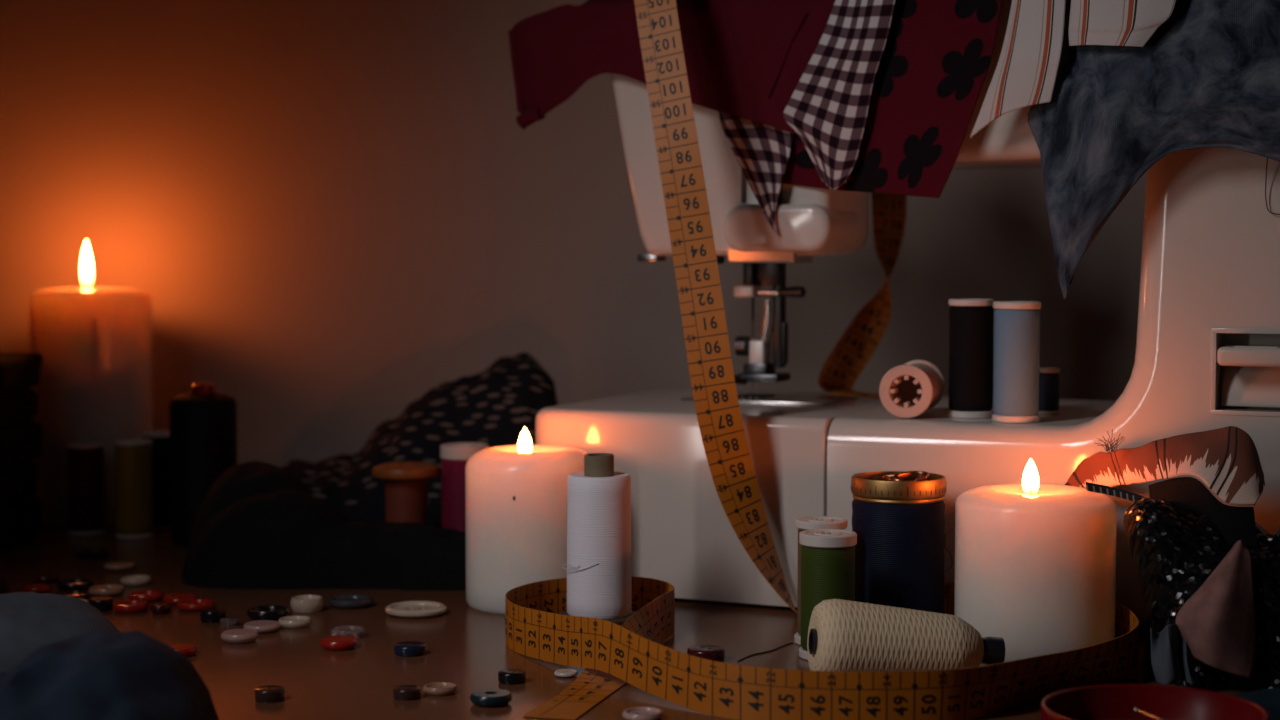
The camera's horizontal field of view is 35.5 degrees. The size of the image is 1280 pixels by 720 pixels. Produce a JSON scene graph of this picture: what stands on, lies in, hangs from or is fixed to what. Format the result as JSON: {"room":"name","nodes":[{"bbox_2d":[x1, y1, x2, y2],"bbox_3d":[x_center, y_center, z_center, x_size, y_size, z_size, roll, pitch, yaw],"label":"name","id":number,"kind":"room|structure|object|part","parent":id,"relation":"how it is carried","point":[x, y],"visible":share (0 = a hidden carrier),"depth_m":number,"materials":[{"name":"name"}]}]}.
{"room":"sewing room","nodes":[
{"label":"sewing room","id":0,"kind":"room"},
{"bbox_2d":[0,0,1145,495],"bbox_3d":[0.000,-0.131,1.357,3.200,1.950,0.100,0,3,0],"label":"wall","id":1,"kind":"structure","parent":0,"point":[332,215],"depth_m":1.31,"materials":[{"name":"paint"}]},
{"bbox_3d":[0.000,0.913,0.407,3.200,0.030,1.912,0,3,0],"label":"floor","id":2,"kind":"structure","parent":0,"visible":0},
{"bbox_2d":[0,525,1255,719],"bbox_3d":[0.000,0.496,0.834,1.900,0.756,1.012,0,3,0],"label":"table","id":3,"kind":"object","parent":2,"relation":"on","point":[466,647],"depth_m":0.86,"materials":[{"name":"brown laminate"}]},
{"bbox_2d":[0,353,42,549],"bbox_3d":[-0.434,0.051,1.157,0.158,0.108,0.078,0,3,0],"label":"folded cloth","id":4,"kind":"object","parent":3,"relation":"on","point":[21,440],"visible":1,"depth_m":1.15,"materials":[{"name":"grey fabric"}]},
{"bbox_3d":[-0.298,0.113,0.990,0.013,0.003,0.013,3,4,39],"label":"button","id":5,"kind":"part","parent":3,"relation":"part of","materials":[{"name":"red plastic"}]},
{"bbox_3d":[-0.303,0.111,1.020,0.013,0.004,0.013,-2,4,-31],"label":"button","id":6,"kind":"part","parent":3,"relation":"part of","materials":[{"name":"plastic"}]},
{"bbox_2d":[0,592,118,671],"bbox_3d":[-0.250,0.108,0.764,0.124,0.039,0.085,0,3,0],"label":"cloth","id":7,"kind":"object","parent":3,"relation":"on","point":[29,621],"visible":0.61,"depth_m":0.75,"materials":[{"name":"blue fabric"}]},
{"bbox_3d":[-0.273,0.114,0.964,0.016,0.004,0.016,-2,4,-29],"label":"button","id":8,"kind":"part","parent":3,"relation":"part of","materials":[{"name":"black plastic"}]},
{"bbox_3d":[-0.282,0.112,0.998,0.018,0.004,0.018,0,3,3],"label":"button","id":9,"kind":"part","parent":3,"relation":"part of","materials":[{"name":"black plastic"}]},
{"bbox_2d":[66,442,105,534],"bbox_3d":[-0.331,0.077,1.195,0.022,0.054,0.022,0,3,0],"label":"thread spool","id":10,"kind":"object","parent":3,"relation":"on","point":[85,460],"visible":1,"depth_m":1.19,"materials":[{"name":"fabric"}]},
{"bbox_2d":[29,283,152,526],"bbox_3d":[-0.342,0.013,1.248,0.073,0.176,0.073,0,3,0],"label":"pillar candle","id":11,"kind":"object","parent":3,"relation":"on","point":[94,344],"visible":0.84,"depth_m":1.22,"materials":[{"name":"wax"}]},
{"bbox_3d":[-0.302,0.107,1.103,0.020,0.003,0.020,-2,4,-35],"label":"button","id":12,"kind":"part","parent":3,"relation":"part of","materials":[{"name":"black plastic"}]},
{"bbox_3d":[-0.253,0.115,0.940,0.011,0.006,0.011,1,3,19],"label":"button","id":13,"kind":"part","parent":3,"relation":"part of","materials":[{"name":"black plastic"}]},
{"bbox_3d":[-0.262,0.113,0.984,0.018,0.004,0.018,-2,4,-31],"label":"button","id":14,"kind":"part","parent":3,"relation":"part of","materials":[{"name":"beige plastic"}]},
{"bbox_2d":[0,630,218,719],"bbox_3d":[-0.210,0.113,0.646,0.145,0.041,0.152,0,3,0],"label":"cloth","id":15,"kind":"object","parent":3,"relation":"on","point":[98,675],"visible":1,"depth_m":0.63,"materials":[{"name":"blue fabric"}]},
{"bbox_3d":[-0.276,0.109,1.061,0.017,0.003,0.017,-2,4,-35],"label":"button","id":16,"kind":"part","parent":3,"relation":"part of","materials":[{"name":"beige plastic"}]},
{"bbox_3d":[-0.239,0.116,0.938,0.017,0.004,0.017,1,3,20],"label":"button","id":17,"kind":"part","parent":3,"relation":"part of","materials":[{"name":"red plastic"}]},
{"bbox_2d":[114,439,153,538],"bbox_3d":[-0.298,0.076,1.180,0.022,0.057,0.022,0,3,0],"label":"thread spool","id":18,"kind":"object","parent":3,"relation":"on","point":[133,457],"visible":1,"depth_m":1.17,"materials":[{"name":"fabric"}]},
{"bbox_3d":[-0.255,0.112,1.013,0.016,0.004,0.016,0,3,-9],"label":"button","id":19,"kind":"part","parent":3,"relation":"part of","materials":[{"name":"white plastic"}]},
{"bbox_3d":[-0.239,0.114,0.967,0.017,0.004,0.017,1,3,14],"label":"button","id":20,"kind":"part","parent":3,"relation":"part of","materials":[{"name":"red plastic"}]},
{"bbox_2d":[141,430,170,529],"bbox_3d":[-0.292,0.073,1.218,0.022,0.058,0.022,0,3,0],"label":"thread spool","id":21,"kind":"object","parent":3,"relation":"on","point":[161,438],"visible":0.66,"depth_m":1.21,"materials":[{"name":"black fabric"}]},
{"bbox_3d":[-0.223,0.116,0.932,0.010,0.004,0.010,-2,4,-29],"label":"button","id":22,"kind":"part","parent":3,"relation":"part of","materials":[{"name":"brown plastic"}]},
{"bbox_3d":[-0.221,0.115,0.959,0.017,0.004,0.017,-2,4,-35],"label":"button","id":23,"kind":"part","parent":3,"relation":"part of","materials":[{"name":"red plastic"}]},
{"bbox_3d":[-0.192,0.121,0.836,0.014,0.004,0.014,0,3,-3],"label":"button","id":24,"kind":"part","parent":3,"relation":"part of","materials":[{"name":"red plastic"}]},
{"bbox_3d":[-0.209,0.116,0.943,0.018,0.004,0.018,-2,4,-28],"label":"button","id":25,"kind":"part","parent":3,"relation":"part of","materials":[{"name":"red plastic"}]},
{"bbox_2d":[169,383,236,546],"bbox_3d":[-0.252,0.060,1.153,0.038,0.092,0.038,0,3,0],"label":"thread cone","id":26,"kind":"object","parent":3,"relation":"on","point":[202,421],"visible":0.77,"depth_m":1.14,"materials":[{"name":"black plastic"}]},
{"bbox_3d":[-0.252,0.017,1.151,0.014,0.006,0.014,0,3,0],"label":"knob","id":27,"kind":"part","parent":26,"relation":"part of","materials":[{"name":"red plastic"}]},
{"bbox_3d":[-0.195,0.117,0.912,0.011,0.005,0.011,0,3,-1],"label":"button","id":28,"kind":"part","parent":3,"relation":"part of","materials":[{"name":"black plastic"}]},
{"bbox_3d":[-0.185,0.118,0.903,0.009,0.003,0.009,-1,3,-15],"label":"button","id":29,"kind":"part","parent":3,"relation":"part of","materials":[{"name":"plastic"}]},
{"bbox_3d":[-0.173,0.120,0.866,0.016,0.004,0.016,2,4,33],"label":"button","id":30,"kind":"part","parent":3,"relation":"part of","materials":[{"name":"plastic"}]},
{"bbox_3d":[-0.168,0.119,0.888,0.016,0.004,0.016,0,3,-8],"label":"button","id":31,"kind":"part","parent":3,"relation":"part of","materials":[{"name":"plastic"}]},
{"bbox_3d":[-0.171,0.116,0.920,0.019,0.004,0.019,2,4,34],"label":"button","id":32,"kind":"part","parent":3,"relation":"part of","materials":[{"name":"black plastic"}]},
{"bbox_3d":[-0.139,0.126,0.752,0.011,0.004,0.011,2,4,31],"label":"button","id":33,"kind":"part","parent":3,"relation":"part of","materials":[{"name":"black plastic"}]},
{"bbox_3d":[-0.155,0.118,0.900,0.015,0.004,0.015,0,3,-2],"label":"button","id":34,"kind":"part","parent":3,"relation":"part of","materials":[{"name":"white plastic"}]},
{"bbox_3d":[-0.156,0.114,0.938,0.015,0.006,0.015,3,4,40],"label":"button","id":35,"kind":"part","parent":3,"relation":"part of","materials":[{"name":"white plastic"}]},
{"bbox_2d":[180,461,465,590],"bbox_3d":[-0.151,0.083,1.051,0.179,0.058,0.118,0,3,0],"label":"cloth","id":36,"kind":"object","parent":3,"relation":"on","point":[258,526],"visible":0.94,"depth_m":1.00,"materials":[{"name":"fabric"}]},
{"bbox_3d":[-0.128,0.120,0.850,0.016,0.004,0.016,1,3,24],"label":"button","id":37,"kind":"part","parent":3,"relation":"part of","materials":[{"name":"red plastic"}]},
{"bbox_3d":[-0.128,0.119,0.875,0.015,0.004,0.015,0,3,-2],"label":"button","id":38,"kind":"part","parent":3,"relation":"part of","materials":[{"name":"plastic"}]},
{"bbox_3d":[-0.137,0.115,0.951,0.022,0.004,0.022,0,3,-7],"label":"button","id":39,"kind":"part","parent":3,"relation":"part of","materials":[{"name":"blue plastic"}]},
{"bbox_2d":[372,462,440,524],"bbox_3d":[-0.124,0.083,1.063,0.037,0.056,0.037,0,3,0],"label":"spool","id":40,"kind":"object","parent":3,"relation":"on","point":[406,483],"visible":0.61,"depth_m":1.05,"materials":[{"name":"orange wood"}]},
{"bbox_3d":[-0.088,0.126,0.755,0.010,0.004,0.010,0,3,0],"label":"button","id":41,"kind":"part","parent":3,"relation":"part of","materials":[{"name":"black plastic"}]},
{"bbox_3d":[-0.096,0.121,0.838,0.013,0.004,0.013,-2,4,-27],"label":"button","id":42,"kind":"part","parent":3,"relation":"part of","materials":[{"name":"blue plastic"}]},
{"bbox_3d":[-0.104,0.116,0.930,0.029,0.004,0.029,-1,3,-9],"label":"button","id":43,"kind":"part","parent":3,"relation":"part of","materials":[{"name":"white plastic"}]},
{"bbox_2d":[282,352,557,527],"bbox_3d":[-0.132,0.050,1.179,0.182,0.109,0.127,0,3,0],"label":"cloth","id":44,"kind":"object","parent":3,"relation":"on","point":[499,405],"visible":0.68,"depth_m":1.14,"materials":[{"name":"black fabric"}]},
{"bbox_3d":[-0.076,0.126,0.764,0.013,0.003,0.013,-2,4,-36],"label":"button","id":45,"kind":"part","parent":3,"relation":"part of","materials":[{"name":"beige plastic"}]},
{"bbox_2d":[440,443,488,531],"bbox_3d":[-0.092,0.078,1.056,0.025,0.066,0.025,0,3,0],"label":"thread spool","id":46,"kind":"object","parent":3,"relation":"on","point":[454,456],"visible":0.48,"depth_m":1.04,"materials":[{"name":"fabric"}]},
{"bbox_3d":[-0.056,0.126,0.746,0.016,0.004,0.016,2,4,32],"label":"button","id":47,"kind":"part","parent":3,"relation":"part of","materials":[{"name":"teal plastic"}]},
{"bbox_3d":[-0.050,0.124,0.783,0.011,0.004,0.011,0,3,4],"label":"button","id":48,"kind":"part","parent":3,"relation":"part of","materials":[{"name":"black plastic"}]},
{"bbox_2d":[465,445,588,614],"bbox_3d":[-0.052,0.074,0.951,0.062,0.085,0.062,0,3,0],"label":"pillar candle","id":49,"kind":"object","parent":3,"relation":"on","point":[516,495],"visible":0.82,"depth_m":0.92,"materials":[{"name":"wax"}]},
{"bbox_3d":[-0.029,0.125,0.795,0.009,0.002,0.009,1,3,13],"label":"button","id":50,"kind":"part","parent":3,"relation":"part of","materials":[{"name":"white plastic"}]},
{"bbox_2d":[559,453,635,625],"bbox_3d":[-0.018,0.081,0.881,0.037,0.079,0.037,0,3,0],"label":"thread cone","id":51,"kind":"object","parent":3,"relation":"on","point":[598,564],"visible":0.84,"depth_m":0.87,"materials":[{"name":"white fabric"}]},
{"bbox_3d":[0.001,0.128,0.722,0.015,0.003,0.015,-1,3,-23],"label":"button","id":52,"kind":"part","parent":3,"relation":"part of","materials":[{"name":"plastic"}]},
{"bbox_3d":[0.027,0.121,0.826,0.016,0.005,0.016,0,3,2],"label":"button","id":53,"kind":"part","parent":3,"relation":"part of","materials":[{"name":"red plastic"}]},
{"bbox_2d":[738,642,792,661],"bbox_3d":[0.053,0.123,0.841,0.002,0.001,0.046,2,4,35],"label":"thread","id":54,"kind":"object","parent":3,"relation":"on","point":[791,642],"visible":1,"depth_m":0.84,"materials":[{"name":"black fabric"}]},
{"bbox_2d":[794,516,847,644],"bbox_3d":[0.078,0.095,0.861,0.023,0.054,0.023,0,3,0],"label":"thread spool","id":55,"kind":"object","parent":3,"relation":"on","point":[808,522],"visible":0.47,"depth_m":0.86,"materials":[{"name":"plastic"}]},
{"bbox_2d":[505,0,1138,719],"bbox_3d":[0.072,-0.035,0.917,0.261,0.313,0.438,0,3,0],"label":"measuring tape","id":56,"kind":"object","parent":3,"relation":"on","point":[612,656],"visible":0.77,"depth_m":0.86,"materials":[{"name":"yellow plastic"}]},
{"bbox_2d":[799,529,856,659],"bbox_3d":[0.078,0.098,0.831,0.024,0.052,0.024,0,3,0],"label":"thread spool","id":57,"kind":"object","parent":3,"relation":"on","point":[827,555],"visible":0.65,"depth_m":0.82,"materials":[{"name":"fabric"}]},
{"bbox_2d":[851,471,952,613],"bbox_3d":[0.113,0.085,0.876,0.042,0.072,0.042,2,4,30],"label":"thread spool","id":58,"kind":"object","parent":3,"relation":"on","point":[898,517],"visible":0.91,"depth_m":0.86,"materials":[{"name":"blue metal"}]},
{"bbox_2d":[807,599,1004,671],"bbox_3d":[0.104,0.110,0.779,0.077,0.034,0.036,0,3,0],"label":"thread spool","id":59,"kind":"object","parent":3,"relation":"on","point":[844,635],"visible":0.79,"depth_m":0.77,"materials":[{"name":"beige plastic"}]},
{"bbox_2d":[535,0,1279,628],"bbox_3d":[0.179,-0.039,0.972,0.440,0.308,0.188,1,3,24],"label":"sewing machine","id":60,"kind":"object","parent":3,"relation":"on","point":[1207,356],"depth_m":0.93,"materials":[{"name":"beige plastic"}]},
{"bbox_2d":[508,0,834,133],"bbox_3d":[0.029,-0.150,1.022,0.194,0.082,0.076,2,4,28],"label":"cloth","id":61,"kind":"object","parent":60,"relation":"on","point":[746,59],"visible":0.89,"depth_m":0.98,"materials":[{"name":"fabric"}]},
{"bbox_2d":[719,112,790,234],"bbox_3d":[0.062,-0.122,0.991,0.039,0.121,0.041,1,3,24],"label":"scrap","id":62,"kind":"object","parent":60,"relation":"hanging from","point":[762,151],"visible":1,"depth_m":0.98,"materials":[{"name":"fabric"}]},
{"bbox_3d":[0.068,0.020,1.045,0.078,0.001,0.056,1,3,24],"label":"needle plate","id":63,"kind":"part","parent":60,"relation":"part of","materials":[{"name":"metal"}]},
{"bbox_3d":[0.078,-0.035,1.031,0.014,0.006,0.006,1,3,24],"label":"screw knob","id":64,"kind":"part","parent":60,"relation":"part of","materials":[{"name":"metal"}]},
{"bbox_3d":[0.117,-0.137,0.966,0.060,0.111,0.079,3,4,42],"label":"gingham strip","id":65,"kind":"part","parent":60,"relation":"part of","materials":[{"name":"fabric"}]},
{"bbox_2d":[782,0,1001,197],"bbox_3d":[0.135,-0.130,0.959,0.128,0.106,0.067,3,4,42],"label":"floral cloth","id":66,"kind":"object","parent":60,"relation":"on","point":[934,63],"visible":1,"depth_m":0.92,"materials":[{"name":"red fabric"}]},
{"bbox_2d":[879,360,944,417],"bbox_3d":[0.129,0.013,0.943,0.025,0.025,0.044,1,3,16],"label":"thread spool","id":67,"kind":"object","parent":60,"relation":"on","point":[910,389],"visible":1,"depth_m":0.93},
{"bbox_2d":[948,299,994,418],"bbox_3d":[0.154,-0.001,0.933,0.021,0.055,0.021,0,3,0],"label":"thread spool","id":68,"kind":"object","parent":60,"relation":"on","point":[971,321],"visible":0.99,"depth_m":0.93,"materials":[{"name":"fabric"}]},
{"bbox_3d":[0.173,-0.133,0.954,0.180,0.079,0.134,1,3,24],"label":"arm","id":69,"kind":"part","parent":60,"relation":"part of","materials":[{"name":"beige plastic"}]},
{"bbox_2d":[992,301,1040,422],"bbox_3d":[0.171,0.001,0.908,0.021,0.054,0.021,0,3,0],"label":"thread spool","id":70,"kind":"object","parent":60,"relation":"on","point":[1016,323],"visible":1,"depth_m":0.90,"materials":[{"name":"fabric"}]},
{"bbox_2d":[970,0,1065,137],"bbox_3d":[0.187,-0.144,0.902,0.051,0.088,0.081,3,4,40],"label":"striped cloth","id":71,"kind":"object","parent":60,"relation":"on","point":[1025,74],"visible":1,"depth_m":0.87,"materials":[{"name":"white fabric"}]},
{"bbox_2d":[1038,366,1091,414],"bbox_3d":[0.200,0.014,0.948,0.029,0.023,0.013,0,3,0],"label":"thread spool","id":72,"kind":"object","parent":60,"relation":"on","point":[1049,378],"visible":0.77,"depth_m":0.94,"materials":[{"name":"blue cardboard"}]},
{"bbox_2d":[1027,0,1279,298],"bbox_3d":[0.244,-0.103,0.864,0.148,0.154,0.094,2,4,30],"label":"cloth","id":73,"kind":"object","parent":60,"relation":"on","point":[1209,75],"visible":1,"depth_m":0.84,"materials":[{"name":"grey fabric"}]},
{"bbox_2d":[1068,0,1175,46],"bbox_3d":[0.219,-0.163,0.878,0.050,0.060,0.092,1,3,22],"label":"striped cloth","id":74,"kind":"object","parent":73,"relation":"on","point":[1133,23],"visible":1,"depth_m":0.84,"materials":[{"name":"white fabric"}]},
{"bbox_3d":[0.274,-0.001,0.839,0.059,0.008,0.022,1,3,24],"label":"reverse lever","id":75,"kind":"part","parent":60,"relation":"part of","materials":[{"name":"beige plastic"}]},
{"bbox_2d":[954,483,1116,661],"bbox_3d":[0.166,0.082,0.841,0.066,0.082,0.066,0,3,0],"label":"pillar candle","id":76,"kind":"object","parent":3,"relation":"on","point":[1035,564],"visible":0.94,"depth_m":0.81,"materials":[{"name":"wax"}]},
{"bbox_2d":[1041,684,1269,719],"bbox_3d":[0.173,0.125,0.674,0.075,0.015,0.075,0,3,0],"label":"dish","id":77,"kind":"object","parent":3,"relation":"on","point":[1112,701],"visible":0.99,"depth_m":0.70,"materials":[{"name":"red ceramic"}]},
{"bbox_2d":[1133,707,1161,719],"bbox_3d":[0.174,0.121,0.677,0.002,0.003,0.029,-1,3,-10],"label":"pin","id":78,"kind":"object","parent":77,"relation":"in","point":[1135,709],"visible":1,"depth_m":0.68,"materials":[{"name":"metal"}]},
{"bbox_2d":[1086,477,1279,689],"bbox_3d":[0.252,0.086,0.794,0.138,0.078,0.086,0,3,0],"label":"cloth","id":79,"kind":"object","parent":3,"relation":"on","point":[1177,536],"visible":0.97,"depth_m":0.79,"materials":[{"name":"black fabric"}]},
{"bbox_3d":[0.202,0.058,0.809,0.044,0.015,0.007,2,4,37],"label":"stitched trim","id":80,"kind":"part","parent":79,"relation":"part of","materials":[{"name":"black fabric"}]},
{"bbox_2d":[1065,426,1264,504],"bbox_3d":[0.212,0.044,0.827,0.031,0.036,0.103,-3,4,-44],"label":"patterned cloth","id":81,"kind":"object","parent":79,"relation":"on","point":[1226,459],"visible":0.91,"depth_m":0.81,"materials":[{"name":"orange fabric"}]},
{"bbox_2d":[1150,540,1256,684],"bbox_3d":[0.216,0.096,0.765,0.044,0.052,0.019,-1,3,-16],"label":"lining corner","id":82,"kind":"object","parent":3,"relation":"on","point":[1216,626],"visible":1,"depth_m":0.76,"materials":[{"name":"pink fabric"}]},
{"bbox_2d":[1231,687,1279,719],"bbox_3d":[0.270,0.124,0.732,0.140,0.009,0.033,0,3,0],"label":"cloth","id":83,"kind":"object","parent":3,"relation":"on","point":[1269,699],"visible":0.42,"depth_m":0.72,"materials":[{"name":"fabric"}]}
]}

